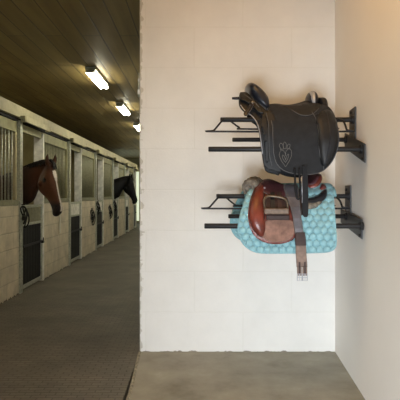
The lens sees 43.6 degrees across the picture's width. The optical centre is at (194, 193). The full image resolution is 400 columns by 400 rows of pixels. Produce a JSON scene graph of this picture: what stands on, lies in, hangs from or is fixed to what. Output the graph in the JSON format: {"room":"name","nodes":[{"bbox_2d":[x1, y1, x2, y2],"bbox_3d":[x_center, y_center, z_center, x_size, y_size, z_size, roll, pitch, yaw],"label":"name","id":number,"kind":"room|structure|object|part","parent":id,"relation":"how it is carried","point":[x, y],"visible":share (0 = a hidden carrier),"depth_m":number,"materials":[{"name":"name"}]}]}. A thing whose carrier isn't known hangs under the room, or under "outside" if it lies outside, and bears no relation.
{"room":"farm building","nodes":[
{"label":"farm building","id":0,"kind":"room"},
{"bbox_2d":[59,214,60,232],"bbox_3d":[-2.276,0.465,8.422,0.016,0.390,0.080,0,0,0],"label":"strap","id":1,"kind":"object","parent":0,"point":[60,214],"visible":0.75,"depth_m":8.43,"materials":[{"name":"beige"}]},
{"bbox_2d":[0,198,136,303],"bbox_3d":[-2.360,0.725,11.100,0.140,1.150,17.000,0,0,0],"label":"wall","id":2,"kind":"structure","parent":0,"point":[56,244],"depth_m":8.03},
{"bbox_2d":[0,115,17,205],"bbox_3d":[-2.335,-0.395,5.775,0.090,1.080,1.430,0,0,0],"label":"grille","id":3,"kind":"object","parent":2,"relation":"in","point":[7,124],"visible":1,"depth_m":6.27,"materials":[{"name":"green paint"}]},
{"bbox_3d":[-2.340,-0.868,5.775,0.060,0.135,1.430,0,0,0],"label":"rail","id":4,"kind":"part","parent":3,"relation":"part of","materials":[{"name":"green paint"}]},
{"bbox_3d":[-2.335,0.110,5.775,0.090,0.070,1.430,0,0,0],"label":"rail","id":5,"kind":"part","parent":3,"relation":"part of","materials":[{"name":"grey metal"}]},
{"bbox_2d":[42,132,67,203],"bbox_3d":[-2.335,-0.395,8.310,0.090,1.080,1.490,0,0,0],"label":"grille","id":6,"kind":"object","parent":2,"relation":"in","point":[57,146],"visible":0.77,"depth_m":8.67,"materials":[{"name":"grey metal"}]},
{"bbox_3d":[-2.340,-0.868,8.310,0.060,0.135,1.490,0,0,0],"label":"rail","id":7,"kind":"part","parent":6,"relation":"part of","materials":[{"name":"green paint"}]},
{"bbox_3d":[-2.335,0.110,8.310,0.090,0.070,1.490,0,0,0],"label":"rail","id":8,"kind":"part","parent":6,"relation":"part of","materials":[{"name":"grey metal"}]},
{"bbox_2d":[80,148,94,200],"bbox_3d":[-2.335,-0.395,10.780,0.090,1.080,1.390,0,0,0],"label":"grille","id":9,"kind":"object","parent":2,"relation":"in","point":[87,156],"visible":0.86,"depth_m":10.83,"materials":[{"name":"grey metal"}]},
{"bbox_3d":[-2.340,-0.868,10.780,0.060,0.135,1.390,0,0,0],"label":"rail","id":10,"kind":"part","parent":9,"relation":"part of","materials":[{"name":"beige metal"}]},
{"bbox_3d":[-2.335,0.110,10.780,0.090,0.070,1.390,0,0,0],"label":"rail","id":11,"kind":"part","parent":9,"relation":"part of","materials":[{"name":"grey metal"}]},
{"bbox_2d":[90,208,94,224],"bbox_3d":[-2.249,0.497,11.001,0.083,0.400,0.206,0,0,0],"label":"halter","id":12,"kind":"object","parent":2,"relation":"hanging from","point":[91,210],"visible":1,"depth_m":10.98,"materials":[{"name":"black leather"}]},
{"bbox_2d":[97,200,103,247],"bbox_3d":[-2.299,0.710,12.000,0.083,1.120,0.840,0,0,0],"label":"door","id":13,"kind":"structure","parent":2,"relation":"in","point":[100,221],"depth_m":12.18,"materials":[{"name":"metal"}]},
{"bbox_3d":[-2.317,0.825,11.998,0.025,0.790,0.755,0,0,0],"label":"panel","id":14,"kind":"part","parent":13,"relation":"part of","materials":[{"name":"black metal"}]},
{"bbox_2d":[102,157,112,199],"bbox_3d":[-2.335,-0.395,13.190,0.090,1.080,1.410,0,0,0],"label":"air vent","id":15,"kind":"object","parent":2,"relation":"in","point":[107,162],"visible":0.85,"depth_m":13.32,"materials":[{"name":"grey metal"}]},
{"bbox_3d":[-2.340,-0.868,13.190,0.060,0.135,1.410,0,0,0],"label":"rail","id":16,"kind":"part","parent":15,"relation":"part of","materials":[{"name":"green paint"}]},
{"bbox_2d":[108,205,112,218],"bbox_3d":[-2.249,0.470,13.300,0.083,0.386,0.199,0,0,0],"label":"halter","id":17,"kind":"object","parent":2,"relation":"hanging from","point":[110,209],"visible":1,"depth_m":13.28,"materials":[{"name":"black leather"}]},
{"bbox_2d":[119,190,124,198],"bbox_3d":[-2.335,0.016,15.703,0.090,0.256,1.076,0,0,0],"label":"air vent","id":18,"kind":"object","parent":2,"relation":"in","point":[122,196],"depth_m":16.01,"materials":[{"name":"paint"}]},
{"bbox_2d":[126,198,128,231],"bbox_3d":[-2.299,0.710,16.825,0.083,1.120,0.850,0,0,0],"label":"door","id":19,"kind":"structure","parent":2,"relation":"in","point":[127,199],"depth_m":17.07,"materials":[{"name":"metal"}]},
{"bbox_3d":[-2.317,0.825,16.823,0.025,0.790,0.765,0,0,0],"label":"panel","id":20,"kind":"part","parent":19,"relation":"part of","materials":[{"name":"black metal"}]},
{"bbox_2d":[0,0,139,157],"bbox_3d":[-3.028,-1.650,9.450,5.144,0.100,26.100,0,0,0],"label":"ceiling","id":21,"kind":"structure","parent":0,"point":[47,46],"depth_m":6.13,"materials":[{"name":"brown wood"}]},
{"bbox_2d":[85,67,107,88],"bbox_3d":[-1.310,-1.553,6.720,0.136,0.092,0.940,0,0,0],"label":"ceiling lamp","id":22,"kind":"object","parent":21,"relation":"attached to","point":[93,73],"visible":1,"depth_m":6.55,"materials":[{"name":"white plastic"}]},
{"bbox_2d":[116,102,129,114],"bbox_3d":[-1.310,-1.553,9.150,0.136,0.092,0.940,0,0,0],"label":"ceiling lamp","id":23,"kind":"object","parent":21,"relation":"attached to","point":[121,106],"visible":1,"depth_m":8.93,"materials":[{"name":"white plastic"}]},
{"bbox_2d":[133,122,139,130],"bbox_3d":[-1.310,-1.553,11.600,0.136,0.092,0.940,0,0,0],"label":"ceiling lamp","id":24,"kind":"object","parent":21,"relation":"attached to","point":[136,125],"visible":0.72,"depth_m":11.15,"materials":[{"name":"white plastic"}]},
{"bbox_2d":[124,158,139,169],"bbox_3d":[-2.878,-0.200,22.600,5.444,3.000,0.200,0,0,0],"label":"wall","id":25,"kind":"structure","parent":0,"point":[136,161],"depth_m":22.50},
{"bbox_2d":[135,170,139,222],"bbox_3d":[-2.485,0.100,22.470,2.130,2.360,0.060,0,0,0],"label":"window","id":26,"kind":"structure","parent":25,"relation":"in","point":[137,171],"depth_m":22.47,"materials":[{"name":"white glass"}]},
{"bbox_3d":[-2.485,0.100,22.475,1.970,2.200,0.010,0,0,0],"label":"pane","id":27,"kind":"part","parent":26,"relation":"part of","materials":[{"name":"white glass"}]},
{"bbox_2d":[0,223,364,399],"bbox_3d":[-1.200,1.348,9.450,8.800,0.104,26.100,0,0,0],"label":"floor","id":28,"kind":"structure","parent":0,"point":[73,333],"depth_m":3.94,"materials":[{"name":"grey concrete"}]},
{"bbox_2d":[13,120,22,293],"bbox_3d":[-2.329,0.170,6.548,0.123,2.260,0.095,0,0,0],"label":"post","id":29,"kind":"object","parent":28,"relation":"on","point":[19,123],"visible":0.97,"depth_m":6.50,"materials":[{"name":"metal"}]},
{"bbox_2d":[20,203,29,227],"bbox_3d":[-2.228,0.282,6.545,0.083,0.330,0.169,0,0,0],"label":"halter","id":30,"kind":"object","parent":29,"relation":"hanging from","point":[24,215],"visible":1,"depth_m":6.53,"materials":[{"name":"black leather"}]},
{"bbox_2d":[23,204,43,288],"bbox_3d":[-2.299,0.710,7.050,0.083,1.120,0.900,0,0,0],"label":"door","id":31,"kind":"structure","parent":29,"relation":"attached to","point":[32,234],"depth_m":7.09,"materials":[{"name":"metal"}]},
{"bbox_3d":[-2.317,0.825,7.048,0.025,0.790,0.815,0,0,0],"label":"panel","id":32,"kind":"part","parent":31,"relation":"part of","materials":[{"name":"black metal"}]},
{"bbox_3d":[-2.284,0.700,7.060,0.012,0.030,0.840,0,0,0],"label":"rail","id":33,"kind":"part","parent":31,"relation":"part of","materials":[{"name":"grey metal"}]},
{"bbox_2d":[20,115,50,138],"bbox_3d":[-2.268,-0.922,7.030,0.163,0.185,1.140,0,0,0],"label":"door track","id":34,"kind":"object","parent":29,"relation":"attached to","point":[27,130],"visible":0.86,"depth_m":6.99,"materials":[{"name":"beige paint"}]},
{"bbox_2d":[0,154,62,215],"bbox_3d":[-2.979,0.380,7.422,2.481,1.879,0.686,0,0,16],"label":"horse","id":35,"kind":"object","parent":28,"relation":"on","point":[41,175],"visible":0.48,"depth_m":6.99},
{"bbox_2d":[34,134,43,280],"bbox_3d":[-2.350,0.200,7.531,0.140,2.200,0.058,0,0,0],"label":"post","id":36,"kind":"object","parent":28,"relation":"on","point":[38,143],"visible":0.38,"depth_m":7.50,"materials":[{"name":"beige wood"}]},
{"bbox_2d":[0,134,97,204],"bbox_3d":[-4.015,0.150,12.615,3.170,2.300,14.030,0,0,0],"label":"wall","id":37,"kind":"structure","parent":28,"relation":"on","point":[28,141],"depth_m":8.35,"materials":[{"name":"paint"}]},
{"bbox_2d":[0,111,135,169],"bbox_3d":[-2.345,-0.968,11.100,0.090,0.035,17.000,0,0,0],"label":"trim","id":38,"kind":"structure","parent":37,"relation":"attached to","point":[3,114],"depth_m":7.98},
{"bbox_2d":[0,96,136,167],"bbox_3d":[-2.335,-1.062,11.100,0.150,0.155,17.000,0,0,0],"label":"trim","id":39,"kind":"structure","parent":37,"relation":"attached to","point":[6,106],"depth_m":7.93,"materials":[{"name":"beige paint"}]},
{"bbox_2d":[70,138,86,152],"bbox_3d":[-2.268,-0.922,9.570,0.163,0.185,1.100,0,0,0],"label":"door track","id":40,"kind":"object","parent":37,"relation":"attached to","point":[72,140],"visible":0.9,"depth_m":9.54,"materials":[{"name":"beige paint"}]},
{"bbox_2d":[97,150,107,160],"bbox_3d":[-2.268,-0.922,11.980,0.163,0.185,1.080,0,0,0],"label":"door track","id":41,"kind":"object","parent":37,"relation":"attached to","point":[99,157],"visible":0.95,"depth_m":12.03,"materials":[{"name":"beige paint"}]},
{"bbox_2d":[114,157,121,165],"bbox_3d":[-2.268,-0.922,14.405,0.163,0.185,1.090,0,0,0],"label":"door track","id":42,"kind":"object","parent":37,"relation":"attached to","point":[115,158],"visible":0.91,"depth_m":14.47,"materials":[{"name":"beige paint"}]},
{"bbox_2d":[118,163,123,176],"bbox_3d":[-2.335,-0.725,15.491,0.090,0.388,1.047,0,0,0],"label":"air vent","id":43,"kind":"object","parent":37,"relation":"in","point":[121,173],"depth_m":15.78,"materials":[{"name":"grey metal"}]},
{"bbox_2d":[67,141,70,265],"bbox_3d":[-2.329,0.170,9.107,0.123,2.260,0.095,0,0,0],"label":"post","id":44,"kind":"object","parent":28,"relation":"on","point":[68,142],"visible":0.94,"depth_m":9.06,"materials":[{"name":"metal"}]},
{"bbox_2d":[71,201,81,261],"bbox_3d":[-2.299,0.710,9.590,0.083,1.120,0.860,0,0,0],"label":"door","id":45,"kind":"structure","parent":44,"relation":"attached to","point":[76,228],"depth_m":9.65,"materials":[{"name":"metal"}]},
{"bbox_3d":[-2.317,0.825,9.588,0.025,0.790,0.775,0,0,0],"label":"panel","id":46,"kind":"part","parent":45,"relation":"part of","materials":[{"name":"black metal"}]},
{"bbox_2d":[74,149,81,258],"bbox_3d":[-2.350,0.200,10.051,0.140,2.200,0.058,0,0,0],"label":"post","id":47,"kind":"object","parent":28,"relation":"on","point":[77,156],"visible":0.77,"depth_m":10.03,"materials":[{"name":"beige wood"}]},
{"bbox_2d":[92,152,96,250],"bbox_3d":[-2.329,0.170,11.527,0.123,2.260,0.095,0,0,0],"label":"post","id":48,"kind":"object","parent":28,"relation":"on","point":[95,153],"visible":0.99,"depth_m":11.48,"materials":[{"name":"metal"}]},
{"bbox_2d":[96,200,100,214],"bbox_3d":[-2.228,0.312,11.521,0.083,0.330,0.169,0,0,0],"label":"halter","id":49,"kind":"object","parent":48,"relation":"hanging from","point":[97,202],"visible":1,"depth_m":11.50,"materials":[{"name":"black leather"}]},
{"bbox_2d":[98,158,103,245],"bbox_3d":[-2.350,0.200,12.451,0.140,2.200,0.058,0,0,0],"label":"post","id":50,"kind":"object","parent":28,"relation":"on","point":[100,163],"visible":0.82,"depth_m":12.43,"materials":[{"name":"beige wood"}]},
{"bbox_2d":[112,159,113,240],"bbox_3d":[-2.329,0.170,13.947,0.123,2.260,0.095,0,0,0],"label":"post","id":51,"kind":"object","parent":28,"relation":"on","point":[112,159],"visible":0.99,"depth_m":13.93,"materials":[{"name":"metal"}]},
{"bbox_2d":[114,199,118,238],"bbox_3d":[-2.299,0.710,14.425,0.083,1.120,0.850,0,0,0],"label":"door","id":52,"kind":"structure","parent":51,"relation":"attached to","point":[116,217],"depth_m":14.66,"materials":[{"name":"metal"}]},
{"bbox_3d":[-2.317,0.825,14.422,0.025,0.790,0.765,0,0,0],"label":"panel","id":53,"kind":"part","parent":52,"relation":"part of","materials":[{"name":"black metal"}]},
{"bbox_2d":[114,164,118,237],"bbox_3d":[-2.350,0.200,14.881,0.140,2.200,0.058,0,0,0],"label":"post","id":54,"kind":"object","parent":28,"relation":"on","point":[116,168],"visible":0.27,"depth_m":14.86,"materials":[{"name":"beige wood"}]},
{"bbox_2d":[124,165,125,233],"bbox_3d":[-2.329,0.170,16.348,0.123,2.260,0.095,0,0,0],"label":"post","id":55,"kind":"object","parent":28,"relation":"on","point":[124,165],"visible":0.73,"depth_m":16.33,"materials":[{"name":"metal"}]},
{"bbox_2d":[114,174,137,203],"bbox_3d":[-2.936,0.362,14.632,2.580,1.917,0.754,0,0,2],"label":"horse","id":56,"kind":"object","parent":28,"relation":"on","point":[125,183],"visible":0.21,"depth_m":14.38},
{"bbox_2d":[126,168,128,231],"bbox_3d":[-2.350,0.200,17.281,0.140,2.200,0.058,0,0,0],"label":"post","id":57,"kind":"object","parent":28,"relation":"on","point":[127,171],"visible":0.23,"depth_m":17.25,"materials":[{"name":"beige wood"}]},
{"bbox_2d":[132,168,133,228],"bbox_3d":[-2.329,0.170,18.648,0.123,2.260,0.095,0,0,0],"label":"post","id":58,"kind":"object","parent":28,"relation":"on","point":[132,168],"visible":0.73,"depth_m":18.60,"materials":[{"name":"metal"}]},
{"bbox_2d":[134,204,135,227],"bbox_3d":[-2.299,0.710,19.000,0.083,1.120,0.600,0,0,0],"label":"door","id":59,"kind":"structure","parent":58,"relation":"attached to","point":[134,204],"depth_m":19.05,"materials":[{"name":"metal"}]},
{"bbox_2d":[134,171,135,227],"bbox_3d":[-2.350,0.200,19.331,0.140,2.200,0.058,0,0,0],"label":"post","id":60,"kind":"object","parent":28,"relation":"on","point":[135,171],"visible":0.26,"depth_m":19.31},
{"bbox_2d":[140,0,334,351],"bbox_3d":[0.497,-0.400,4.260,1.906,3.400,0.300,0,0,0],"label":"wall","id":61,"kind":"structure","parent":0,"point":[202,289],"depth_m":4.11,"materials":[{"name":"white paint"}]},
{"bbox_2d":[126,351,140,399],"bbox_3d":[-0.326,1.296,0.395,0.037,0.019,7.415,0,0,-2],"label":"trim","id":62,"kind":"structure","parent":61,"relation":"attached to","point":[139,352],"depth_m":3.52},
{"bbox_2d":[138,73,139,96],"bbox_3d":[-0.466,-0.910,4.173,0.024,0.200,0.035,0,0,0],"label":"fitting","id":63,"kind":"object","parent":61,"relation":"attached to","point":[138,73],"visible":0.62,"depth_m":4.16,"materials":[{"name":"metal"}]},
{"bbox_2d":[335,0,399,399],"bbox_3d":[0.937,-0.400,0.255,0.199,3.400,7.752,0,0,5],"label":"wall","id":64,"kind":"structure","parent":0,"point":[367,32],"depth_m":3.01,"materials":[{"name":"paint"}]},
{"bbox_2d":[201,185,363,238],"bbox_3d":[0.577,0.113,3.465,1.075,0.348,0.671,0,0,0],"label":"rack","id":65,"kind":"object","parent":64,"relation":"attached to","point":[355,224],"visible":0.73,"depth_m":3.44,"materials":[{"name":"black metal"}]},
{"bbox_3d":[0.547,0.058,3.466,1.015,0.096,0.153,0,0,0],"label":"hook rod","id":66,"kind":"part","parent":65,"relation":"part of","materials":[{"name":"black metal"}]},
{"bbox_3d":[0.618,0.016,3.550,0.934,0.033,0.033,0,0,0],"label":"arm","id":67,"kind":"part","parent":65,"relation":"part of"},
{"bbox_3d":[0.624,0.053,3.629,0.832,0.086,0.147,0,0,0],"label":"hook rod","id":68,"kind":"part","parent":65,"relation":"part of","materials":[{"name":"black metal"}]},
{"bbox_3d":[0.556,0.202,3.157,0.994,0.033,0.033,0,0,0],"label":"arm","id":69,"kind":"part","parent":65,"relation":"part of"},
{"bbox_2d":[230,183,336,253],"bbox_3d":[0.597,0.148,3.430,0.672,0.444,0.720,0,0,0],"label":"pad","id":70,"kind":"object","parent":65,"relation":"on","point":[319,227],"visible":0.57,"depth_m":3.08,"materials":[{"name":"teal fabric"}]},
{"bbox_2d":[242,176,262,194],"bbox_3d":[0.387,-0.052,3.323,0.131,0.135,0.221,0,0,20],"label":"roll","id":71,"kind":"object","parent":70,"relation":"on","point":[252,182],"visible":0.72,"depth_m":3.24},
{"bbox_2d":[248,173,326,243],"bbox_3d":[0.602,0.083,3.427,0.550,0.450,0.794,0,0,0],"label":"saddle","id":72,"kind":"object","parent":70,"relation":"on","point":[270,220],"visible":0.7,"depth_m":3.07,"materials":[{"name":"brown leather"}]},
{"bbox_2d":[284,184,307,280],"bbox_3d":[0.621,0.232,3.130,0.103,0.589,0.219,0,0,-7],"label":"girth","id":73,"kind":"object","parent":72,"relation":"hanging from","point":[300,238],"visible":0.98,"depth_m":3.04,"materials":[{"name":"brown leather"}]},
{"bbox_3d":[0.762,0.021,3.157,0.194,0.101,0.068,0,0,-18],"label":"panel","id":74,"kind":"part","parent":72,"relation":"part of","materials":[{"name":"black leather"}]},
{"bbox_3d":[0.664,0.161,3.600,0.850,0.031,0.031,0,0,0],"label":"arm","id":75,"kind":"part","parent":65,"relation":"part of"},
{"bbox_3d":[1.103,0.070,3.600,0.011,0.263,0.170,0,0,5],"label":"plate","id":76,"kind":"part","parent":65,"relation":"part of","materials":[{"name":"black metal"}]},
{"bbox_3d":[1.084,0.201,3.480,0.008,0.173,0.642,0,0,5],"label":"cross plate","id":77,"kind":"part","parent":65,"relation":"part of","materials":[{"name":"black metal"}]},
{"bbox_2d":[205,106,365,162],"bbox_3d":[0.584,-0.392,3.375,1.040,0.399,0.570,0,0,0],"label":"rack","id":78,"kind":"object","parent":64,"relation":"attached to","point":[356,147],"visible":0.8,"depth_m":3.35,"materials":[{"name":"black metal"}]},
{"bbox_3d":[0.552,-0.457,3.326,0.976,0.113,0.153,0,0,0],"label":"hook rod","id":79,"kind":"part","parent":78,"relation":"part of","materials":[{"name":"black metal"}]},
{"bbox_3d":[0.569,-0.283,3.157,0.969,0.033,0.033,0,0,0],"label":"arm","id":80,"kind":"part","parent":78,"relation":"part of"},
{"bbox_3d":[0.626,-0.483,3.490,0.800,0.059,0.147,0,0,0],"label":"hook rod","id":81,"kind":"part","parent":78,"relation":"part of","materials":[{"name":"metal"}]},
{"bbox_2d":[232,83,338,216],"bbox_3d":[0.608,-0.303,3.345,0.713,0.884,0.649,0,0,0],"label":"saddle","id":82,"kind":"object","parent":78,"relation":"on","point":[301,139],"visible":0.99,"depth_m":3.09,"materials":[{"name":"black leather"}]},
{"bbox_3d":[0.383,-0.408,3.188,0.132,0.549,0.340,0,0,-44],"label":"panel","id":83,"kind":"part","parent":82,"relation":"part of","materials":[{"name":"black leather"}]},
{"bbox_3d":[0.468,-0.408,3.567,0.301,0.548,0.117,0,0,-38],"label":"panel","id":84,"kind":"part","parent":82,"relation":"part of","materials":[{"name":"black leather"}]},
{"bbox_3d":[0.683,-0.550,3.400,0.401,0.178,0.298,0,0,0],"label":"seat","id":85,"kind":"part","parent":82,"relation":"part of","materials":[{"name":"black leather"}]},
{"bbox_3d":[0.778,-0.646,3.400,0.039,0.101,0.224,0,0,0],"label":"pommel trim","id":86,"kind":"part","parent":82,"relation":"part of","materials":[{"name":"silver metal"}]},
{"bbox_3d":[0.824,-0.367,3.099,0.031,0.322,0.129,0,0,15],"label":"groove cord","id":87,"kind":"part","parent":82,"relation":"part of","materials":[{"name":"black leather"}]},
{"bbox_3d":[0.623,-0.507,3.410,0.901,0.033,0.033,0,0,0],"label":"arm","id":88,"kind":"part","parent":78,"relation":"part of"},
{"bbox_3d":[0.679,-0.391,3.600,0.821,0.031,0.031,0,0,0],"label":"arm","id":89,"kind":"part","parent":78,"relation":"part of"},
{"bbox_3d":[1.092,-0.472,3.461,0.011,0.239,0.170,0,0,5],"label":"plate","id":90,"kind":"part","parent":78,"relation":"part of","materials":[{"name":"black metal"}]},
{"bbox_3d":[1.075,-0.319,3.375,0.008,0.254,0.572,0,0,5],"label":"cross plate","id":91,"kind":"part","parent":78,"relation":"part of","materials":[{"name":"black metal"}]}
]}

